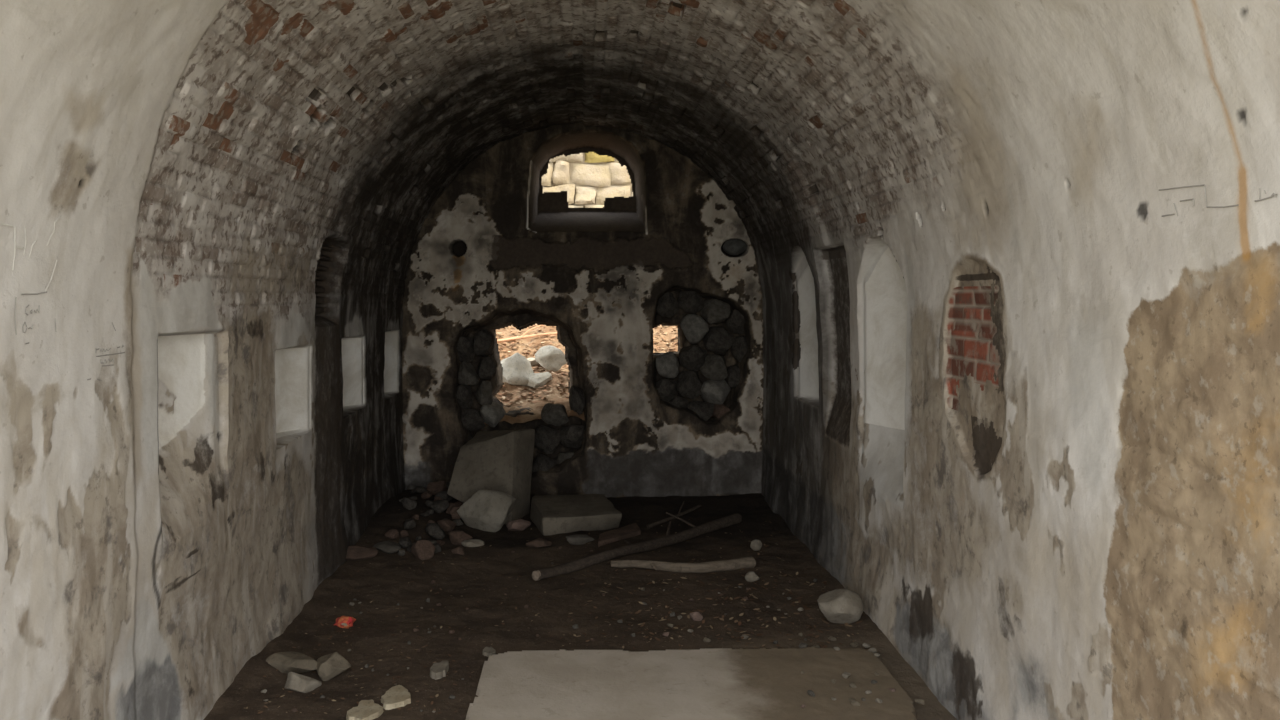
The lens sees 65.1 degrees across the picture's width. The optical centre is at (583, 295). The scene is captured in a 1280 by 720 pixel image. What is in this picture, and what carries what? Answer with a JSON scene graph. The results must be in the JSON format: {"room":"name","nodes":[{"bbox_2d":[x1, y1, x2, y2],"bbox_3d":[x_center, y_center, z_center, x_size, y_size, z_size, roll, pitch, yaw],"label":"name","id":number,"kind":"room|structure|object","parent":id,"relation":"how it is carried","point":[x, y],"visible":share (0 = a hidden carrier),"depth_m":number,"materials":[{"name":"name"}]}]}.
{"room":"abandoned fort casemate","nodes":[
{"label":"abandoned fort casemate","id":0,"kind":"room"},
{"bbox_2d":[0,215,405,719],"bbox_3d":[-1.488,0.773,3.948,0.370,1.954,7.198,0,0,0],"label":"wall","id":1,"kind":"structure","parent":0,"point":[178,484],"depth_m":3.36,"materials":[{"name":"white paint"}]},
{"bbox_2d":[203,489,956,719],"bbox_3d":[-0.004,1.448,4.171,3.192,0.153,7.642,0,0,0],"label":"floor","id":2,"kind":"structure","parent":0,"point":[377,584],"depth_m":4.80,"materials":[{"name":"brown soil"}]},
{"bbox_2d":[266,651,316,673],"bbox_3d":[-1.149,1.462,3.969,0.217,0.067,0.115,0,0,28],"label":"rock","id":3,"kind":"object","parent":2,"relation":"on","point":[285,662],"visible":0.94,"depth_m":3.94,"materials":[{"name":"beige stone"}]},
{"bbox_2d":[284,672,321,692],"bbox_3d":[-1.075,1.469,3.811,0.136,0.074,0.090,0,0,0],"label":"rock","id":4,"kind":"object","parent":2,"relation":"on","point":[297,682],"visible":1,"depth_m":3.79,"materials":[{"name":"stone"}]},
{"bbox_2d":[316,652,351,680],"bbox_3d":[-0.993,1.466,3.961,0.132,0.111,0.131,0,0,-27],"label":"rock","id":5,"kind":"object","parent":2,"relation":"on","point":[329,666],"visible":1,"depth_m":3.92,"materials":[{"name":"beige stone"}]},
{"bbox_2d":[334,616,355,627],"bbox_3d":[-1.090,1.481,4.545,0.091,0.058,0.103,0,0,1],"label":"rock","id":6,"kind":"object","parent":2,"relation":"on","point":[343,621],"visible":1,"depth_m":4.52,"materials":[{"name":"red stone"}]},
{"bbox_2d":[346,545,377,559],"bbox_3d":[-1.270,1.447,5.636,0.190,0.076,0.190,0,0,-39],"label":"rock","id":7,"kind":"object","parent":2,"relation":"on","point":[354,552],"visible":0.88,"depth_m":5.59,"materials":[{"name":"brown stone"}]},
{"bbox_2d":[346,699,383,719],"bbox_3d":[-0.781,1.488,3.588,0.115,0.021,0.171,0,0,17],"label":"fragment","id":8,"kind":"object","parent":2,"relation":"on","point":[366,709],"visible":1,"depth_m":3.56,"materials":[{"name":"beige stone"}]},
{"bbox_2d":[373,541,400,553],"bbox_3d":[-1.137,1.456,5.784,0.172,0.065,0.160,0,0,0],"label":"rock","id":9,"kind":"object","parent":2,"relation":"on","point":[389,547],"visible":0.96,"depth_m":5.74,"materials":[{"name":"grey stone"}]},
{"bbox_2d":[384,529,399,538],"bbox_3d":[-1.146,1.426,5.999,0.082,0.060,0.097,0,0,35],"label":"rubble stone","id":10,"kind":"object","parent":2,"relation":"on","point":[392,533],"visible":1,"depth_m":5.97,"materials":[{"name":"stone"}]},
{"bbox_2d":[381,685,410,709],"bbox_3d":[-0.700,1.488,3.717,0.111,0.021,0.183,0,0,-18],"label":"fragment","id":11,"kind":"object","parent":2,"relation":"on","point":[397,696],"visible":1,"depth_m":3.68,"materials":[{"name":"beige stone"}]},
{"bbox_2d":[397,549,404,555],"bbox_3d":[-1.046,1.469,5.720,0.047,0.034,0.039,0,0,3],"label":"rubble stone","id":12,"kind":"object","parent":2,"relation":"on","point":[401,552],"visible":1,"depth_m":5.71,"materials":[{"name":"stone"}]},
{"bbox_2d":[400,529,408,537],"bbox_3d":[-1.076,1.434,6.030,0.060,0.046,0.047,0,0,19],"label":"rubble stone","id":13,"kind":"object","parent":2,"relation":"on","point":[404,533],"visible":0.98,"depth_m":6.01,"materials":[{"name":"stone"}]},
{"bbox_2d":[399,537,411,548],"bbox_3d":[-1.052,1.450,5.867,0.093,0.063,0.082,0,0,27],"label":"rubble stone","id":14,"kind":"object","parent":2,"relation":"on","point":[405,542],"visible":0.94,"depth_m":5.84,"materials":[{"name":"stone"}]},
{"bbox_2d":[402,497,416,509],"bbox_3d":[-1.137,1.351,6.517,0.115,0.079,0.082,0,0,35],"label":"rubble stone","id":15,"kind":"object","parent":2,"relation":"on","point":[408,503],"visible":1,"depth_m":6.49,"materials":[{"name":"stone"}]},
{"bbox_2d":[404,518,415,528],"bbox_3d":[-1.075,1.404,6.165,0.079,0.070,0.101,0,0,-29],"label":"rubble stone","id":16,"kind":"object","parent":2,"relation":"on","point":[409,523],"visible":1,"depth_m":6.13,"materials":[{"name":"stone"}]},
{"bbox_2d":[412,514,418,519],"bbox_3d":[-1.066,1.399,6.323,0.048,0.038,0.038,0,0,-14],"label":"rubble stone","id":17,"kind":"object","parent":2,"relation":"on","point":[416,516],"visible":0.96,"depth_m":6.31,"materials":[{"name":"stone"}]},
{"bbox_2d":[413,486,426,493],"bbox_3d":[-1.158,1.380,7.104,0.109,0.055,0.118,0,0,-6],"label":"rubble stone","id":18,"kind":"object","parent":2,"relation":"on","point":[418,489],"visible":0.81,"depth_m":7.07,"materials":[{"name":"stone"}]},
{"bbox_2d":[411,540,434,559],"bbox_3d":[-0.911,1.438,5.683,0.130,0.107,0.144,0,0,-19],"label":"rubble stone","id":19,"kind":"object","parent":2,"relation":"on","point":[421,549],"visible":1,"depth_m":5.65,"materials":[{"name":"brown stone"}]},
{"bbox_2d":[421,491,431,498],"bbox_3d":[-1.072,1.367,6.845,0.071,0.050,0.090,0,0,-32],"label":"rubble stone","id":20,"kind":"object","parent":2,"relation":"on","point":[425,495],"visible":1,"depth_m":6.83,"materials":[{"name":"stone"}]},
{"bbox_2d":[425,500,434,507],"bbox_3d":[-1.014,1.375,6.603,0.068,0.058,0.089,0,0,-41],"label":"rubble stone","id":21,"kind":"object","parent":2,"relation":"on","point":[428,503],"visible":0.76,"depth_m":6.58,"materials":[{"name":"stone"}]},
{"bbox_2d":[426,509,433,514],"bbox_3d":[-0.990,1.393,6.447,0.053,0.039,0.057,0,0,-35],"label":"rubble stone","id":22,"kind":"object","parent":2,"relation":"on","point":[431,512],"visible":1,"depth_m":6.43,"materials":[{"name":"stone"}]},
{"bbox_2d":[425,523,445,539],"bbox_3d":[-0.898,1.425,6.055,0.128,0.101,0.138,0,0,4],"label":"rubble stone","id":23,"kind":"object","parent":2,"relation":"on","point":[433,530],"visible":1,"depth_m":6.01,"materials":[{"name":"stone"}]},
{"bbox_2d":[426,481,447,494],"bbox_3d":[-1.041,1.375,7.141,0.131,0.101,0.160,0,0,26],"label":"rubble stone","id":24,"kind":"object","parent":2,"relation":"on","point":[434,488],"visible":0.68,"depth_m":7.11,"materials":[{"name":"stone"}]},
{"bbox_2d":[433,543,441,553],"bbox_3d":[-0.865,1.462,5.795,0.079,0.064,0.087,0,0,-15],"label":"rubble stone","id":25,"kind":"object","parent":2,"relation":"on","point":[438,548],"visible":0.44,"depth_m":5.77,"materials":[{"name":"stone"}]},
{"bbox_2d":[430,660,448,679],"bbox_3d":[-0.574,1.477,3.957,0.068,0.029,0.145,0,0,0],"label":"fragment","id":26,"kind":"object","parent":2,"relation":"on","point":[439,670],"visible":1,"depth_m":3.92,"materials":[{"name":"stone"}]},
{"bbox_2d":[431,500,449,512],"bbox_3d":[-0.940,1.379,6.541,0.128,0.085,0.137,0,0,-35],"label":"rubble stone","id":27,"kind":"object","parent":2,"relation":"on","point":[439,506],"visible":1,"depth_m":6.50,"materials":[{"name":"stone"}]},
{"bbox_2d":[437,519,455,531],"bbox_3d":[-0.859,1.428,6.243,0.100,0.070,0.116,0,0,14],"label":"rubble stone","id":28,"kind":"object","parent":2,"relation":"on","point":[447,525],"visible":0.88,"depth_m":6.21,"materials":[{"name":"stone"}]},
{"bbox_2d":[446,503,461,513],"bbox_3d":[-0.843,1.407,6.616,0.155,0.076,0.130,0,0,-17],"label":"rubble stone","id":29,"kind":"object","parent":2,"relation":"on","point":[450,504],"visible":0.37,"depth_m":6.58,"materials":[{"name":"stone"}]},
{"bbox_2d":[450,506,460,519],"bbox_3d":[-0.819,1.408,6.503,0.111,0.084,0.096,0,0,-9],"label":"rubble stone","id":30,"kind":"object","parent":2,"relation":"on","point":[453,511],"visible":0.62,"depth_m":6.46,"materials":[{"name":"stone"}]},
{"bbox_2d":[451,546,463,554],"bbox_3d":[-0.725,1.464,5.749,0.064,0.051,0.089,0,0,-39],"label":"rubble stone","id":31,"kind":"object","parent":2,"relation":"on","point":[459,550],"visible":1,"depth_m":5.72,"materials":[{"name":"stone"}]},
{"bbox_2d":[453,519,462,525],"bbox_3d":[-0.804,1.443,6.362,0.064,0.035,0.067,0,0,14],"label":"rubble stone","id":32,"kind":"object","parent":2,"relation":"on","point":[458,522],"visible":0.77,"depth_m":6.35,"materials":[{"name":"stone"}]},
{"bbox_2d":[448,530,471,544],"bbox_3d":[-0.735,1.439,5.966,0.124,0.085,0.098,0,0,-42],"label":"rubble stone","id":33,"kind":"object","parent":2,"relation":"on","point":[456,537],"visible":0.92,"depth_m":5.93,"materials":[{"name":"stone"}]},
{"bbox_2d":[461,539,484,546],"bbox_3d":[-0.659,1.463,5.925,0.141,0.044,0.100,0,0,0],"label":"rock","id":34,"kind":"object","parent":2,"relation":"on","point":[471,542],"visible":1,"depth_m":5.89,"materials":[{"name":"stone"}]},
{"bbox_2d":[457,489,515,531],"bbox_3d":[-0.607,1.371,6.428,0.335,0.270,0.275,0,0,32],"label":"boulder","id":35,"kind":"object","parent":2,"relation":"on","point":[486,510],"visible":1,"depth_m":6.33,"materials":[{"name":"grey stone"}]},
{"bbox_2d":[482,646,495,656],"bbox_3d":[-0.398,1.493,4.203,0.058,0.016,0.089,0,0,0],"label":"chip","id":36,"kind":"object","parent":2,"relation":"on","point":[487,651],"visible":0.98,"depth_m":4.18,"materials":[{"name":"stone"}]},
{"bbox_2d":[447,429,534,523],"bbox_3d":[-0.635,1.237,6.961,0.511,0.609,0.698,0,0,14],"label":"stone block","id":37,"kind":"object","parent":2,"relation":"on","point":[496,460],"visible":0.83,"depth_m":6.82,"materials":[{"name":"grey stone"}]},
{"bbox_2d":[506,519,530,530],"bbox_3d":[-0.421,1.477,6.433,0.160,0.086,0.120,0,0,0],"label":"rock","id":38,"kind":"object","parent":2,"relation":"on","point":[520,524],"visible":1,"depth_m":6.40,"materials":[{"name":"stone"}]},
{"bbox_2d":[525,538,550,547],"bbox_3d":[-0.271,1.466,5.934,0.153,0.060,0.120,0,0,0],"label":"rock","id":39,"kind":"object","parent":2,"relation":"on","point":[539,542],"visible":1,"depth_m":5.89,"materials":[{"name":"brown stone"}]},
{"bbox_2d":[246,509,858,713],"bbox_3d":[0.004,1.449,5.123,2.535,0.144,3.190,0,0,0],"label":"crumbs","id":40,"kind":"object","parent":2,"relation":"on","point":[436,695],"visible":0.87,"depth_m":4.48,"materials":[{"name":"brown stone"}]},
{"bbox_2d":[530,494,621,535],"bbox_3d":[-0.060,1.439,6.647,0.570,0.136,0.745,0,0,-9],"label":"stone block","id":41,"kind":"object","parent":2,"relation":"on","point":[551,514],"visible":1,"depth_m":6.42,"materials":[{"name":"grey stone"}]},
{"bbox_2d":[565,534,594,544],"bbox_3d":[-0.024,1.466,6.019,0.179,0.057,0.100,0,0,0],"label":"rock","id":42,"kind":"object","parent":2,"relation":"on","point":[576,539],"visible":1,"depth_m":5.98,"materials":[{"name":"grey stone"}]},
{"bbox_2d":[598,523,640,546],"bbox_3d":[0.223,1.485,6.225,0.146,0.039,0.563,0,0,38],"label":"board","id":43,"kind":"object","parent":2,"relation":"on","point":[632,530],"visible":1,"depth_m":6.19,"materials":[{"name":"brown wood"}]},
{"bbox_2d":[532,512,741,580],"bbox_3d":[0.332,1.454,6.013,0.263,0.133,1.901,0,0,41],"label":"branch","id":44,"kind":"object","parent":2,"relation":"on","point":[657,543],"visible":1,"depth_m":5.84,"materials":[{"name":"brown plant"}]},
{"bbox_2d":[646,501,700,528],"bbox_3d":[0.619,1.456,6.711,0.060,0.114,0.600,0,0,40],"label":"branch","id":45,"kind":"object","parent":2,"relation":"on","point":[679,514],"visible":0.99,"depth_m":6.64,"materials":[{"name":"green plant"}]},
{"bbox_2d":[611,556,755,572],"bbox_3d":[0.552,1.479,5.477,0.802,0.067,0.146,0,0,-5],"label":"log","id":46,"kind":"object","parent":2,"relation":"on","point":[747,562],"visible":1,"depth_m":5.45,"materials":[{"name":"brown wood"}]},
{"bbox_2d":[465,647,916,719],"bbox_3d":[0.378,1.499,3.058,1.632,0.062,2.292,0,0,0],"label":"concrete slab","id":47,"kind":"object","parent":2,"relation":"on","point":[713,683],"visible":1,"depth_m":3.78,"materials":[{"name":"grey concrete"}]},
{"bbox_2d":[799,643,807,647],"bbox_3d":[0.919,1.465,4.190,0.032,0.020,0.037,0,0,39],"label":"pebble","id":48,"kind":"object","parent":47,"relation":"on","point":[801,645],"visible":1,"depth_m":4.18,"materials":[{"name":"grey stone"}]},
{"bbox_2d":[807,690,814,696],"bbox_3d":[0.839,1.466,3.689,0.027,0.023,0.037,0,0,-4],"label":"pebble","id":49,"kind":"object","parent":47,"relation":"on","point":[810,692],"visible":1,"depth_m":3.68,"materials":[{"name":"grey stone"}]},
{"bbox_2d":[842,672,850,677],"bbox_3d":[1.016,1.467,3.865,0.029,0.021,0.031,0,0,39],"label":"pebble","id":50,"kind":"object","parent":47,"relation":"on","point":[845,674],"visible":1,"depth_m":3.86,"materials":[{"name":"stone"}]},
{"bbox_2d":[849,682,855,687],"bbox_3d":[1.011,1.467,3.765,0.029,0.022,0.032,0,0,-10],"label":"pebble","id":51,"kind":"object","parent":47,"relation":"on","point":[852,684],"visible":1,"depth_m":3.76,"materials":[{"name":"beige stone"}]},
{"bbox_2d":[851,700,859,705],"bbox_3d":[0.977,1.467,3.603,0.026,0.021,0.026,0,0,-19],"label":"pebble","id":52,"kind":"object","parent":47,"relation":"on","point":[853,702],"visible":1,"depth_m":3.60,"materials":[{"name":"beige stone"}]},
{"bbox_2d":[868,648,876,652],"bbox_3d":[1.197,1.467,4.138,0.031,0.021,0.032,0,0,-26],"label":"pebble","id":53,"kind":"object","parent":47,"relation":"on","point":[873,650],"visible":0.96,"depth_m":4.13,"materials":[{"name":"stone"}]},
{"bbox_2d":[689,611,702,620],"bbox_3d":[0.519,1.482,4.639,0.065,0.048,0.053,0,0,-24],"label":"rock","id":54,"kind":"object","parent":2,"relation":"on","point":[695,616],"visible":1,"depth_m":4.62,"materials":[{"name":"stone"}]},
{"bbox_2d":[576,545,862,649],"bbox_3d":[0.577,1.492,5.099,1.372,0.044,1.784,0,0,0],"label":"gravel","id":55,"kind":"object","parent":2,"relation":"on","point":[824,582],"visible":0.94,"depth_m":4.74,"materials":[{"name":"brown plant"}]},
{"bbox_2d":[745,571,759,581],"bbox_3d":[0.894,1.492,5.308,0.075,0.062,0.068,0,0,36],"label":"rock","id":56,"kind":"object","parent":2,"relation":"on","point":[751,576],"visible":1,"depth_m":5.29,"materials":[{"name":"stone"}]},
{"bbox_2d":[750,539,761,550],"bbox_3d":[1.023,1.483,5.940,0.071,0.072,0.060,0,0,0],"label":"rock","id":57,"kind":"object","parent":2,"relation":"on","point":[756,545],"visible":1,"depth_m":5.92,"materials":[{"name":"stone"}]},
{"bbox_2d":[828,636,835,640],"bbox_3d":[1.079,1.490,4.345,0.032,0.020,0.028,0,0,-8],"label":"pebble","id":58,"kind":"object","parent":2,"relation":"on","point":[831,638],"visible":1,"depth_m":4.34,"materials":[{"name":"beige stone"}]},
{"bbox_2d":[817,588,863,623],"bbox_3d":[1.164,1.415,4.546,0.204,0.160,0.186,0,0,30],"label":"boulder","id":59,"kind":"object","parent":2,"relation":"on","point":[841,606],"visible":1,"depth_m":4.49,"materials":[{"name":"stone"}]},
{"bbox_2d":[862,643,869,647],"bbox_3d":[1.186,1.467,4.195,0.033,0.019,0.026,0,0,-1],"label":"pebble","id":60,"kind":"object","parent":2,"relation":"on","point":[866,645],"visible":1,"depth_m":4.19,"materials":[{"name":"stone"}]},
{"bbox_2d":[914,698,924,704],"bbox_3d":[1.213,1.466,3.620,0.036,0.021,0.027,0,0,-7],"label":"pebble","id":61,"kind":"object","parent":2,"relation":"on","point":[917,700],"visible":1,"depth_m":3.61,"materials":[{"name":"beige stone"}]},
{"bbox_2d":[402,123,763,496],"bbox_3d":[0.001,0.053,7.799,3.242,3.294,0.626,0,0,0],"label":"wall","id":62,"kind":"structure","parent":0,"point":[494,251],"depth_m":7.52,"materials":[{"name":"grey paint"}]},
{"bbox_2d":[456,385,472,408],"bbox_3d":[-0.936,0.777,7.677,0.154,0.201,0.209,0,0,-33],"label":"masonry stone","id":63,"kind":"object","parent":62,"relation":"attached to","point":[464,396],"visible":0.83,"depth_m":7.61,"materials":[{"name":"stone"}]},
{"bbox_2d":[457,336,474,362],"bbox_3d":[-0.925,0.410,7.676,0.169,0.210,0.213,0,0,-31],"label":"masonry stone","id":64,"kind":"object","parent":62,"relation":"attached to","point":[465,346],"visible":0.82,"depth_m":7.61,"materials":[{"name":"grey stone"}]},
{"bbox_2d":[458,361,479,385],"bbox_3d":[-0.913,0.598,7.674,0.221,0.201,0.134,0,0,33],"label":"masonry stone","id":65,"kind":"object","parent":62,"relation":"attached to","point":[468,376],"visible":0.89,"depth_m":7.61,"materials":[{"name":"grey stone"}]},
{"bbox_2d":[461,408,484,430],"bbox_3d":[-0.874,0.949,7.681,0.227,0.178,0.205,0,0,-38],"label":"masonry stone","id":66,"kind":"object","parent":62,"relation":"attached to","point":[471,419],"visible":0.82,"depth_m":7.62,"materials":[{"name":"grey stone"}]},
{"bbox_2d":[475,381,492,404],"bbox_3d":[-0.774,0.745,7.684,0.127,0.189,0.206,0,0,-30],"label":"masonry stone","id":67,"kind":"object","parent":62,"relation":"attached to","point":[483,394],"visible":1,"depth_m":7.62,"materials":[{"name":"stone"}]},
{"bbox_2d":[478,355,497,379],"bbox_3d":[-0.743,0.551,7.680,0.156,0.188,0.220,1,1,2],"label":"masonry stone","id":68,"kind":"object","parent":67,"relation":"on","point":[487,366],"visible":1,"depth_m":7.62,"materials":[{"name":"grey stone"}]},
{"bbox_2d":[474,329,494,355],"bbox_3d":[-0.771,0.359,7.681,0.156,0.204,0.218,0,0,1],"label":"masonry stone","id":69,"kind":"object","parent":68,"relation":"on","point":[484,340],"visible":1,"depth_m":7.62,"materials":[{"name":"grey stone"}]},
{"bbox_2d":[479,402,505,426],"bbox_3d":[-0.724,0.911,7.663,0.203,0.186,0.196,0,0,22],"label":"masonry stone","id":70,"kind":"object","parent":62,"relation":"attached to","point":[492,414],"visible":0.98,"depth_m":7.60,"materials":[{"name":"grey stone"}]},
{"bbox_2d":[532,454,556,471],"bbox_3d":[-0.294,1.333,7.699,0.220,0.241,0.214,0,0,8],"label":"masonry stone","id":71,"kind":"object","parent":62,"relation":"attached to","point":[542,462],"visible":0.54,"depth_m":7.62,"materials":[{"name":"stone"}]},
{"bbox_2d":[534,425,560,453],"bbox_3d":[-0.270,1.103,7.701,0.226,0.217,0.214,0,0,25],"label":"masonry stone","id":72,"kind":"object","parent":62,"relation":"attached to","point":[547,439],"visible":0.96,"depth_m":7.62,"materials":[{"name":"grey stone"}]},
{"bbox_2d":[541,403,568,425],"bbox_3d":[-0.222,0.913,7.692,0.217,0.174,0.202,0,0,-32],"label":"masonry stone","id":73,"kind":"object","parent":62,"relation":"attached to","point":[553,414],"visible":1,"depth_m":7.63,"materials":[{"name":"grey stone"}]},
{"bbox_2d":[557,451,573,463],"bbox_3d":[-0.108,1.295,7.693,0.198,0.204,0.198,0,0,-42],"label":"masonry stone","id":74,"kind":"object","parent":62,"relation":"attached to","point":[562,456],"visible":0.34,"depth_m":7.66,"materials":[{"name":"stone"}]},
{"bbox_2d":[559,425,583,447],"bbox_3d":[-0.090,1.079,7.683,0.194,0.194,0.218,0,0,-28],"label":"masonry stone","id":75,"kind":"object","parent":62,"relation":"attached to","point":[571,435],"visible":0.97,"depth_m":7.62,"materials":[{"name":"grey stone"}]},
{"bbox_2d":[569,385,584,414],"bbox_3d":[-0.054,0.796,7.692,0.122,0.228,0.220,0,0,-2],"label":"masonry stone","id":76,"kind":"object","parent":62,"relation":"attached to","point":[576,395],"visible":0.98,"depth_m":7.62,"materials":[{"name":"stone"}]},
{"bbox_2d":[656,379,677,401],"bbox_3d":[0.609,0.734,7.685,0.179,0.204,0.229,0,0,-39],"label":"masonry stone","id":77,"kind":"object","parent":62,"relation":"attached to","point":[667,389],"visible":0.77,"depth_m":7.62,"materials":[{"name":"grey stone"}]},
{"bbox_2d":[656,352,678,377],"bbox_3d":[0.647,0.533,7.691,0.172,0.200,0.205,0,0,18],"label":"masonry stone","id":78,"kind":"object","parent":62,"relation":"attached to","point":[667,364],"visible":1,"depth_m":7.62,"materials":[{"name":"grey stone"}]},
{"bbox_2d":[656,292,679,317],"bbox_3d":[0.638,0.068,7.694,0.192,0.204,0.193,0,0,-40],"label":"masonry stone","id":79,"kind":"object","parent":62,"relation":"attached to","point":[668,306],"visible":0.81,"depth_m":7.62,"materials":[{"name":"grey stone"}]},
{"bbox_2d":[668,396,687,407],"bbox_3d":[0.717,0.837,7.682,0.142,0.144,0.212,0,0,-12],"label":"masonry stone","id":80,"kind":"object","parent":62,"relation":"attached to","point":[677,401],"visible":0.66,"depth_m":7.61,"materials":[{"name":"stone"}]},
{"bbox_2d":[677,371,701,398],"bbox_3d":[0.814,0.681,7.693,0.211,0.224,0.198,0,0,-30],"label":"masonry stone","id":81,"kind":"object","parent":62,"relation":"attached to","point":[689,385],"visible":0.99,"depth_m":7.63,"materials":[{"name":"grey stone"}]},
{"bbox_2d":[677,291,703,313],"bbox_3d":[0.820,0.044,7.693,0.201,0.192,0.201,0,0,-40],"label":"masonry stone","id":82,"kind":"object","parent":62,"relation":"attached to","point":[691,302],"visible":0.93,"depth_m":7.63,"materials":[{"name":"grey stone"}]},
{"bbox_2d":[679,345,706,370],"bbox_3d":[0.829,0.478,7.684,0.176,0.211,0.232,0,0,-31],"label":"masonry stone","id":83,"kind":"object","parent":62,"relation":"attached to","point":[692,358],"visible":1,"depth_m":7.63,"materials":[{"name":"grey stone"}]},
{"bbox_2d":[680,314,708,343],"bbox_3d":[0.831,0.254,7.687,0.190,0.234,0.232,0,0,-24],"label":"masonry stone","id":84,"kind":"object","parent":62,"relation":"attached to","point":[694,327],"visible":1,"depth_m":7.62,"materials":[{"name":"grey stone"}]},
{"bbox_2d":[687,400,713,420],"bbox_3d":[0.891,0.886,7.679,0.226,0.172,0.216,0,0,-11],"label":"masonry stone","id":85,"kind":"object","parent":62,"relation":"attached to","point":[704,410],"visible":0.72,"depth_m":7.61,"materials":[{"name":"grey stone"}]},
{"bbox_2d":[700,354,727,380],"bbox_3d":[0.998,0.551,7.690,0.210,0.212,0.217,0,0,-3],"label":"masonry stone","id":86,"kind":"object","parent":62,"relation":"attached to","point":[714,367],"visible":0.98,"depth_m":7.63,"materials":[{"name":"grey stone"}]},
{"bbox_2d":[700,298,729,323],"bbox_3d":[1.015,0.112,7.693,0.214,0.209,0.211,0,0,-12],"label":"masonry stone","id":87,"kind":"object","parent":62,"relation":"attached to","point":[715,311],"visible":0.98,"depth_m":7.63,"materials":[{"name":"grey stone"}]},
{"bbox_2d":[700,379,730,404],"bbox_3d":[0.997,0.736,7.668,0.232,0.203,0.211,0,0,22],"label":"masonry stone","id":88,"kind":"object","parent":62,"relation":"attached to","point":[712,391],"visible":1,"depth_m":7.61,"materials":[{"name":"grey stone"}]},
{"bbox_2d":[702,326,734,354],"bbox_3d":[1.041,0.344,7.693,0.246,0.220,0.219,0,0,-3],"label":"masonry stone","id":89,"kind":"object","parent":62,"relation":"attached to","point":[718,340],"visible":1,"depth_m":7.62,"materials":[{"name":"grey stone"}]},
{"bbox_2d":[712,404,729,418],"bbox_3d":[1.077,0.896,7.685,0.200,0.153,0.197,0,0,13],"label":"masonry stone","id":90,"kind":"object","parent":62,"relation":"attached to","point":[719,410],"visible":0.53,"depth_m":7.61,"materials":[{"name":"stone"}]},
{"bbox_2d":[725,364,740,387],"bbox_3d":[1.171,0.622,7.692,0.166,0.186,0.220,0,0,-3],"label":"masonry stone","id":91,"kind":"object","parent":62,"relation":"attached to","point":[733,378],"visible":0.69,"depth_m":7.62,"materials":[{"name":"stone"}]},
{"bbox_2d":[723,239,746,254],"bbox_3d":[1.140,-0.370,7.550,0.185,0.125,0.160,0,0,0],"label":"plug","id":92,"kind":"object","parent":62,"relation":"attached to","point":[733,246],"visible":1,"depth_m":7.50,"materials":[{"name":"stone"}]},
{"bbox_2d":[725,309,744,333],"bbox_3d":[1.181,0.195,7.686,0.181,0.198,0.215,0,0,-14],"label":"masonry stone","id":93,"kind":"object","parent":62,"relation":"attached to","point":[735,322],"visible":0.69,"depth_m":7.62,"materials":[{"name":"stone"}]},
{"bbox_2d":[731,335,747,361],"bbox_3d":[1.212,0.412,7.695,0.161,0.216,0.191,0,0,-44],"label":"masonry stone","id":94,"kind":"object","parent":62,"relation":"attached to","point":[739,348],"visible":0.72,"depth_m":7.62,"materials":[{"name":"stone"}]},
{"bbox_2d":[0,0,1279,319],"bbox_3d":[0.073,-0.654,3.949,3.123,1.401,7.197,0,0,0],"label":"ceiling","id":95,"kind":"structure","parent":0,"point":[1006,155],"depth_m":3.31,"materials":[{"name":"white paint"}]},
{"bbox_2d":[761,184,1279,719],"bbox_3d":[1.474,0.753,3.949,0.343,1.993,7.197,0,0,0],"label":"wall","id":96,"kind":"structure","parent":0,"point":[1044,515],"depth_m":2.89,"materials":[{"name":"white paint"}]},
{"label":"outside","id":97,"kind":"structure","parent":0,"visible":0},
{"bbox_2d":[484,324,714,424],"bbox_3d":[-0.010,0.456,9.520,7.980,1.106,3.720,0,0,0],"label":"bank","id":98,"kind":"object","parent":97,"point":[537,407],"visible":0.06,"depth_m":8.90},
{"bbox_2d":[501,353,532,385],"bbox_3d":[-0.589,0.626,8.540,0.359,0.290,0.251,0,0,-11],"label":"rock","id":99,"kind":"object","parent":98,"relation":"on","point":[517,369],"visible":0.74,"depth_m":8.47,"materials":[{"name":"stone"}]},
{"bbox_2d":[497,325,556,342],"bbox_3d":[-0.524,0.367,9.673,0.689,0.185,0.147,0,0,0],"label":"branch","id":100,"kind":"object","parent":98,"relation":"on","point":[551,333],"visible":0.81,"depth_m":9.61,"materials":[{"name":"wood"}]},
{"bbox_2d":[527,358,538,364],"bbox_3d":[-0.452,0.596,9.040,0.217,0.081,0.152,0,0,0],"label":"rock","id":101,"kind":"object","parent":98,"relation":"on","point":[532,360],"visible":0.36,"depth_m":9.00,"materials":[{"name":"stone"}]},
{"bbox_2d":[527,372,551,388],"bbox_3d":[-0.409,0.715,8.520,0.290,0.136,0.203,0,0,-17],"label":"rock","id":102,"kind":"object","parent":98,"relation":"on","point":[535,380],"visible":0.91,"depth_m":8.46,"materials":[{"name":"stone"}]},
{"bbox_2d":[535,346,566,371],"bbox_3d":[-0.275,0.554,8.860,0.301,0.230,0.211,0,0,23],"label":"rock","id":103,"kind":"object","parent":98,"relation":"on","point":[548,357],"visible":0.96,"depth_m":8.79,"materials":[{"name":"stone"}]},
{"bbox_2d":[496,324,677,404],"bbox_3d":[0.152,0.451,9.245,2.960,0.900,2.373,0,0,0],"label":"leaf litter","id":104,"kind":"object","parent":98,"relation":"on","point":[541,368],"visible":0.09,"depth_m":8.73,"materials":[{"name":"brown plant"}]},
{"bbox_2d":[542,152,632,207],"bbox_3d":[0.304,-2.068,10.761,6.995,5.172,0.568,0,0,0],"label":"wall","id":105,"kind":"structure","parent":98,"relation":"on","point":[602,176],"depth_m":10.56,"materials":[{"name":"beige stone"}]},
{"bbox_2d":[544,153,631,207],"bbox_3d":[0.000,-1.900,10.600,9.000,5.200,0.001,0,0,0],"label":"mortar","id":106,"kind":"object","parent":105,"relation":"attached to","point":[571,164],"depth_m":10.60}
]}

